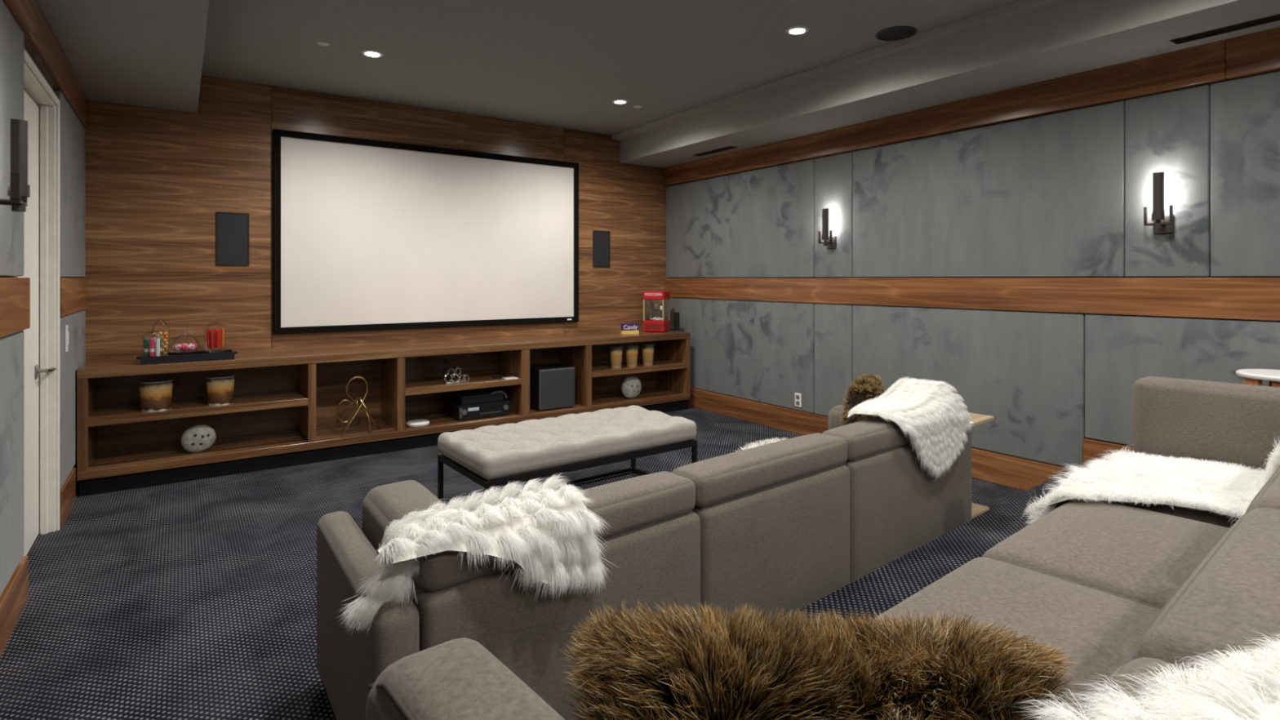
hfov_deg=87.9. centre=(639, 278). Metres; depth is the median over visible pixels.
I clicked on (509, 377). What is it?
booklet
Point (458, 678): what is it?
cushion
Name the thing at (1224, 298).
trim
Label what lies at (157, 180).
wall
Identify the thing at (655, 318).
popcorn
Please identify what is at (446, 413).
cable
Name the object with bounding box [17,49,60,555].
door
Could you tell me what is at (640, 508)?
cushion
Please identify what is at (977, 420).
table
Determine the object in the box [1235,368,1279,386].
side table
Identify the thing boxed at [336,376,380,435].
knot sculpture
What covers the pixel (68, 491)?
baseboard
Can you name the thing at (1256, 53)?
trim
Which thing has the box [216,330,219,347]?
stick
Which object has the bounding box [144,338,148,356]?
stick
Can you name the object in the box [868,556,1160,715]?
seat cushion
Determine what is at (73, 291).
trim
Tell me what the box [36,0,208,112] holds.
ceiling
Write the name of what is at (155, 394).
candle jar
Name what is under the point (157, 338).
stick
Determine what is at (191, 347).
candy
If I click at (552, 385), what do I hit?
subwoofer
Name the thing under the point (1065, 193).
wall
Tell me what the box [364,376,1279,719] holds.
sectional sofa
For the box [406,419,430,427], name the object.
disc
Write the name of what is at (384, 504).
cushion
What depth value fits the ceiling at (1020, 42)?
4.08 m
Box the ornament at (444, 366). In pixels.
[434,357,470,383]
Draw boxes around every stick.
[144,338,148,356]
[149,338,154,356]
[155,338,159,355]
[157,337,161,355]
[206,329,209,348]
[210,329,213,348]
[213,328,217,347]
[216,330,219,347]
[217,329,221,347]
[221,328,224,347]
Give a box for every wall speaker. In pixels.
[216,211,248,266]
[592,230,610,266]
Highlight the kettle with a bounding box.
[652,299,661,309]
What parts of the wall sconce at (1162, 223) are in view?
lamp shade, arm, wall plate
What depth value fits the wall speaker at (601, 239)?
6.87 m
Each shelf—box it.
[88,388,308,426]
[404,372,521,395]
[591,358,686,377]
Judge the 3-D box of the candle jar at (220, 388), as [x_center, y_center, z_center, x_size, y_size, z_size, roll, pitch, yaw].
[-2.919,0.775,4.620,0.179,0.194,0.179,0,0,-35]
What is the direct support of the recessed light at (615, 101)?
in the ceiling at (562, 64)
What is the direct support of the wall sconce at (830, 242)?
attached to the wall at (1065, 193)
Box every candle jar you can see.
[137,377,173,412]
[204,373,235,405]
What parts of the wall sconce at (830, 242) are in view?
lamp shade, arm, wall plate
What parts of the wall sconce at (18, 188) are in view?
arm, lamp shade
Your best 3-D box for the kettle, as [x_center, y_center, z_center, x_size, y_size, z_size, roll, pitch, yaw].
[0.176,0.274,7.007,0.092,0.103,0.091,0,0,20]
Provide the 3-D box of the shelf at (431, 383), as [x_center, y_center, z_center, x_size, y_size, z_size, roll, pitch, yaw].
[-1.584,0.897,5.706,0.991,0.050,0.519,0,0,-35]
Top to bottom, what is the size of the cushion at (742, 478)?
0.126 m
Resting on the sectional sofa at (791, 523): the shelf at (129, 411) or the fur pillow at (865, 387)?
the fur pillow at (865, 387)
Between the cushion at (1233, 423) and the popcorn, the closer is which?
the cushion at (1233, 423)
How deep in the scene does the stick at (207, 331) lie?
4.60 m
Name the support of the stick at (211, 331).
in the candy jar
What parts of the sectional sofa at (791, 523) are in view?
arm, frame, frame, frame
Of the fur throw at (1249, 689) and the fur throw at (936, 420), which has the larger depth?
the fur throw at (936, 420)
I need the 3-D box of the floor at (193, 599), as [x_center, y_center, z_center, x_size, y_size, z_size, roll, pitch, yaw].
[0.254,1.400,2.962,5.510,0.100,7.380,0,0,-35]
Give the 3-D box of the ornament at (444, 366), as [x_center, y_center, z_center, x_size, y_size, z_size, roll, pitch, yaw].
[-1.581,0.771,5.590,0.265,0.205,0.162,0,0,-35]
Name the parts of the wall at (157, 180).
veneer panel, veneer panel, veneer panel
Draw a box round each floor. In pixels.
[0,406,1025,719]
[769,470,1072,630]
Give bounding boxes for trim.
[0,277,30,337]
[2,0,36,32]
[22,0,88,128]
[60,277,87,316]
[663,40,1229,186]
[665,277,1279,320]
[1226,26,1279,79]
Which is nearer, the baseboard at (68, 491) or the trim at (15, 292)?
the trim at (15, 292)
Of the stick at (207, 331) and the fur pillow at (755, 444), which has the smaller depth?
the fur pillow at (755, 444)
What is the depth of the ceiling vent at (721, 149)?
6.36 m
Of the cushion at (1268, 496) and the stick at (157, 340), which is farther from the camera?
the stick at (157, 340)
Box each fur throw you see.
[337,472,615,636]
[847,377,972,479]
[1009,630,1279,719]
[1022,436,1279,524]
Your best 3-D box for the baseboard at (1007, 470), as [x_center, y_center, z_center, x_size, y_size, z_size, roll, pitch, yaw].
[2.336,1.151,4.403,0.045,0.397,7.179,0,0,-35]
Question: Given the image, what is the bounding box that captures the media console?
[76,330,690,496]
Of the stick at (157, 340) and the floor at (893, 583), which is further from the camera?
the stick at (157, 340)
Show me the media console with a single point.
(282, 413)
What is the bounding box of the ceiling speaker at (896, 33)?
[875,26,916,40]
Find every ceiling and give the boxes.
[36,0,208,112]
[201,0,1018,135]
[612,0,1279,168]
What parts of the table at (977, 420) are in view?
foot plate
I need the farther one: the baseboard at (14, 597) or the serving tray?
the serving tray
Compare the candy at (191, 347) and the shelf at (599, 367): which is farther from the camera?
the shelf at (599, 367)
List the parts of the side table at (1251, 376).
leg, leg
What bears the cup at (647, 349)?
on the media console
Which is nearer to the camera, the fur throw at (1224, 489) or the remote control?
the fur throw at (1224, 489)
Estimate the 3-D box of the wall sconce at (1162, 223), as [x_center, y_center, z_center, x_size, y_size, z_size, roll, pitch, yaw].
[2.817,-0.407,3.596,0.113,0.325,0.124,0,0,-35]
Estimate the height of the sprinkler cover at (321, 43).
0.010 m
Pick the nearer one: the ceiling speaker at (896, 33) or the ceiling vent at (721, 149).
the ceiling speaker at (896, 33)
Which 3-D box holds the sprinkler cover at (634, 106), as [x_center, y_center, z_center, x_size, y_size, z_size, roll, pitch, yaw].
[-0.021,-1.495,5.790,0.074,0.010,0.074,0,0,-35]
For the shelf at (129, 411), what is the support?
attached to the media console
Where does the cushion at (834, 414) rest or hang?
on the sectional sofa at (791, 523)
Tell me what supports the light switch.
attached to the wall at (12, 46)
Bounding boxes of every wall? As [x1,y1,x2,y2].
[0,0,84,595]
[84,75,666,362]
[666,71,1279,468]
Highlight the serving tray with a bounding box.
[136,349,238,364]
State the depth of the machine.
6.92 m
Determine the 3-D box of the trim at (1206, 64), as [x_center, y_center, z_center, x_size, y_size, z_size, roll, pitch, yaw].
[1.648,-1.121,5.378,0.065,0.197,4.794,0,0,-35]
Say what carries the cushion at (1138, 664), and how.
on the sectional sofa at (1122, 588)
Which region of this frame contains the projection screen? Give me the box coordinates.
[272,128,578,334]
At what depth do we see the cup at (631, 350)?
6.55 m
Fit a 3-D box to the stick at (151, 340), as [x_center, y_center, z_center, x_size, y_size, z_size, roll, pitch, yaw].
[-3.198,0.471,4.350,0.024,0.148,0.024,0,0,-35]
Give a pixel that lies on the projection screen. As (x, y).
(368, 234)
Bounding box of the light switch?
[64,324,69,352]
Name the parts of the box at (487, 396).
plate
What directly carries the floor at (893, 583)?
on the floor at (193, 599)
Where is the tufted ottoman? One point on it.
(482, 454)
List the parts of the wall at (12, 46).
wall panel, wall panel, wall panel, wall panel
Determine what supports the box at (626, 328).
on the media console
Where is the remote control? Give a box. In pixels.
[492,374,506,378]
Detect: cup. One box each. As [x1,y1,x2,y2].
[608,345,622,368]
[624,344,638,366]
[640,343,654,365]
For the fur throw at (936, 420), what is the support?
on the sectional sofa at (791, 523)
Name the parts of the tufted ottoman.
leg, rail, leg, floor rail, rail, leg, floor rail, leg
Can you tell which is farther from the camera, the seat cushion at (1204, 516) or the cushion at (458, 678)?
the seat cushion at (1204, 516)
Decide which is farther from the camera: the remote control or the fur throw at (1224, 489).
the remote control
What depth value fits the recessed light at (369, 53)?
4.42 m
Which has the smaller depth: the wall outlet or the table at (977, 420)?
the table at (977, 420)
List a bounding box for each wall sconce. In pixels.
[0,118,30,212]
[817,208,835,248]
[1143,172,1173,234]
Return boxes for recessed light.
[360,49,383,57]
[611,99,628,104]
[785,26,808,35]
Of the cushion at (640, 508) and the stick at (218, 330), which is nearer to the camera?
the cushion at (640, 508)
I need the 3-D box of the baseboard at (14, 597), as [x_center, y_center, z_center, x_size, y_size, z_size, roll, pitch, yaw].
[-2.016,1.257,1.958,0.036,0.184,2.015,0,0,-35]
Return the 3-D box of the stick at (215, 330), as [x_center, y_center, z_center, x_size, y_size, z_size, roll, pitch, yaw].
[-2.962,0.419,4.631,0.019,0.132,0.022,0,0,-35]
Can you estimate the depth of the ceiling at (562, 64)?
4.26 m
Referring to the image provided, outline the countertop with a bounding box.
[76,330,690,378]
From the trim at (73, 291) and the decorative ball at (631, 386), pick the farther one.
the decorative ball at (631, 386)
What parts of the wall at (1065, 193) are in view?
wall panel, wall panel, wall panel, wall panel, wall panel, wall panel, wall panel, wall panel, wall panel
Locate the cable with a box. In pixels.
[422,413,447,419]
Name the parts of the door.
head casing, handle, casing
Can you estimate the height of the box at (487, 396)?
0.092 m
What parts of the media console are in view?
panel, panel, panel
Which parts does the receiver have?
knob, knob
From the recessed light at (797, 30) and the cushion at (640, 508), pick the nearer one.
the cushion at (640, 508)
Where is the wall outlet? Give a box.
[795,392,801,407]
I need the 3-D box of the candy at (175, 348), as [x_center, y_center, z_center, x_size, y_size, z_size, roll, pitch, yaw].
[-3.113,0.468,4.478,0.032,0.048,0.050,0,0,39]
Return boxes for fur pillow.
[558,597,1079,719]
[736,436,786,451]
[838,373,884,426]
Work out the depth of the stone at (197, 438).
4.52 m
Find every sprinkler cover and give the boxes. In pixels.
[316,40,329,45]
[633,105,641,108]
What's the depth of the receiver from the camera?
5.65 m
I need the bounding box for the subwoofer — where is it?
[529,363,574,410]
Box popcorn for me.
[650,316,662,320]
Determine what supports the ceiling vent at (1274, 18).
in the ceiling at (1020, 42)
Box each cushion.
[362,480,446,559]
[364,637,564,719]
[411,471,695,591]
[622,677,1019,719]
[671,432,847,507]
[822,416,914,461]
[828,404,845,429]
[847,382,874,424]
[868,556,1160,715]
[982,498,1229,609]
[1074,657,1199,719]
[1097,499,1239,528]
[1130,507,1279,672]
[1132,376,1279,472]
[1244,466,1279,514]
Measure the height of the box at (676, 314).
0.205 m
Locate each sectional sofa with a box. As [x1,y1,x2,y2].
[316,404,971,719]
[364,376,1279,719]
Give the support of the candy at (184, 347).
in the dish
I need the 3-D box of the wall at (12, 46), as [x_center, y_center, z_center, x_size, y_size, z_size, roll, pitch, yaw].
[-1.805,-0.075,1.596,0.090,2.850,7.280,0,0,-35]
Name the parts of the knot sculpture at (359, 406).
rod, rod, rod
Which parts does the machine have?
post, post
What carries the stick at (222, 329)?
in the candy jar
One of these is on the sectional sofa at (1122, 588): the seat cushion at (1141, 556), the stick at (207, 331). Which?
the seat cushion at (1141, 556)
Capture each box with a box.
[453,390,507,404]
[620,322,639,334]
[673,311,679,332]
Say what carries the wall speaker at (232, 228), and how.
attached to the wall at (157, 180)
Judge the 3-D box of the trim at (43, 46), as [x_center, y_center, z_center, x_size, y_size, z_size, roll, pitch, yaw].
[-3.169,-1.121,3.631,0.045,0.197,2.179,0,0,-35]
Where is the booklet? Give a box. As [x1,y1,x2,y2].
[501,376,518,379]
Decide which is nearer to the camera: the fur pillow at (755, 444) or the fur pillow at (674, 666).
the fur pillow at (674, 666)
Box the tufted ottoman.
[437,405,697,506]
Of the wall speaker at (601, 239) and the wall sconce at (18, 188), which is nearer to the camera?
the wall sconce at (18, 188)
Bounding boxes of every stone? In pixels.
[181,424,216,452]
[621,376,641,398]
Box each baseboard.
[0,555,28,657]
[60,467,75,527]
[688,386,1132,491]
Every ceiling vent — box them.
[693,146,737,156]
[1169,13,1279,44]
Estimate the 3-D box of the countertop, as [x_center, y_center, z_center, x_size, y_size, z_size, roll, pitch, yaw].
[-1.627,0.590,5.687,4.847,0.060,0.542,0,0,-35]
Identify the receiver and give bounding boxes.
[446,399,510,420]
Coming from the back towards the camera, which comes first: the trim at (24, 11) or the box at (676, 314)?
the box at (676, 314)
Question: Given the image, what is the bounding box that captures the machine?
[643,290,670,332]
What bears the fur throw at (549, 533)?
on the sectional sofa at (791, 523)
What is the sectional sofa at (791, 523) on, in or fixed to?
on the floor at (193, 599)
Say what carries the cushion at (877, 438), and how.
on the sectional sofa at (791, 523)
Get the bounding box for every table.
[968,412,994,519]
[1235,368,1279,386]

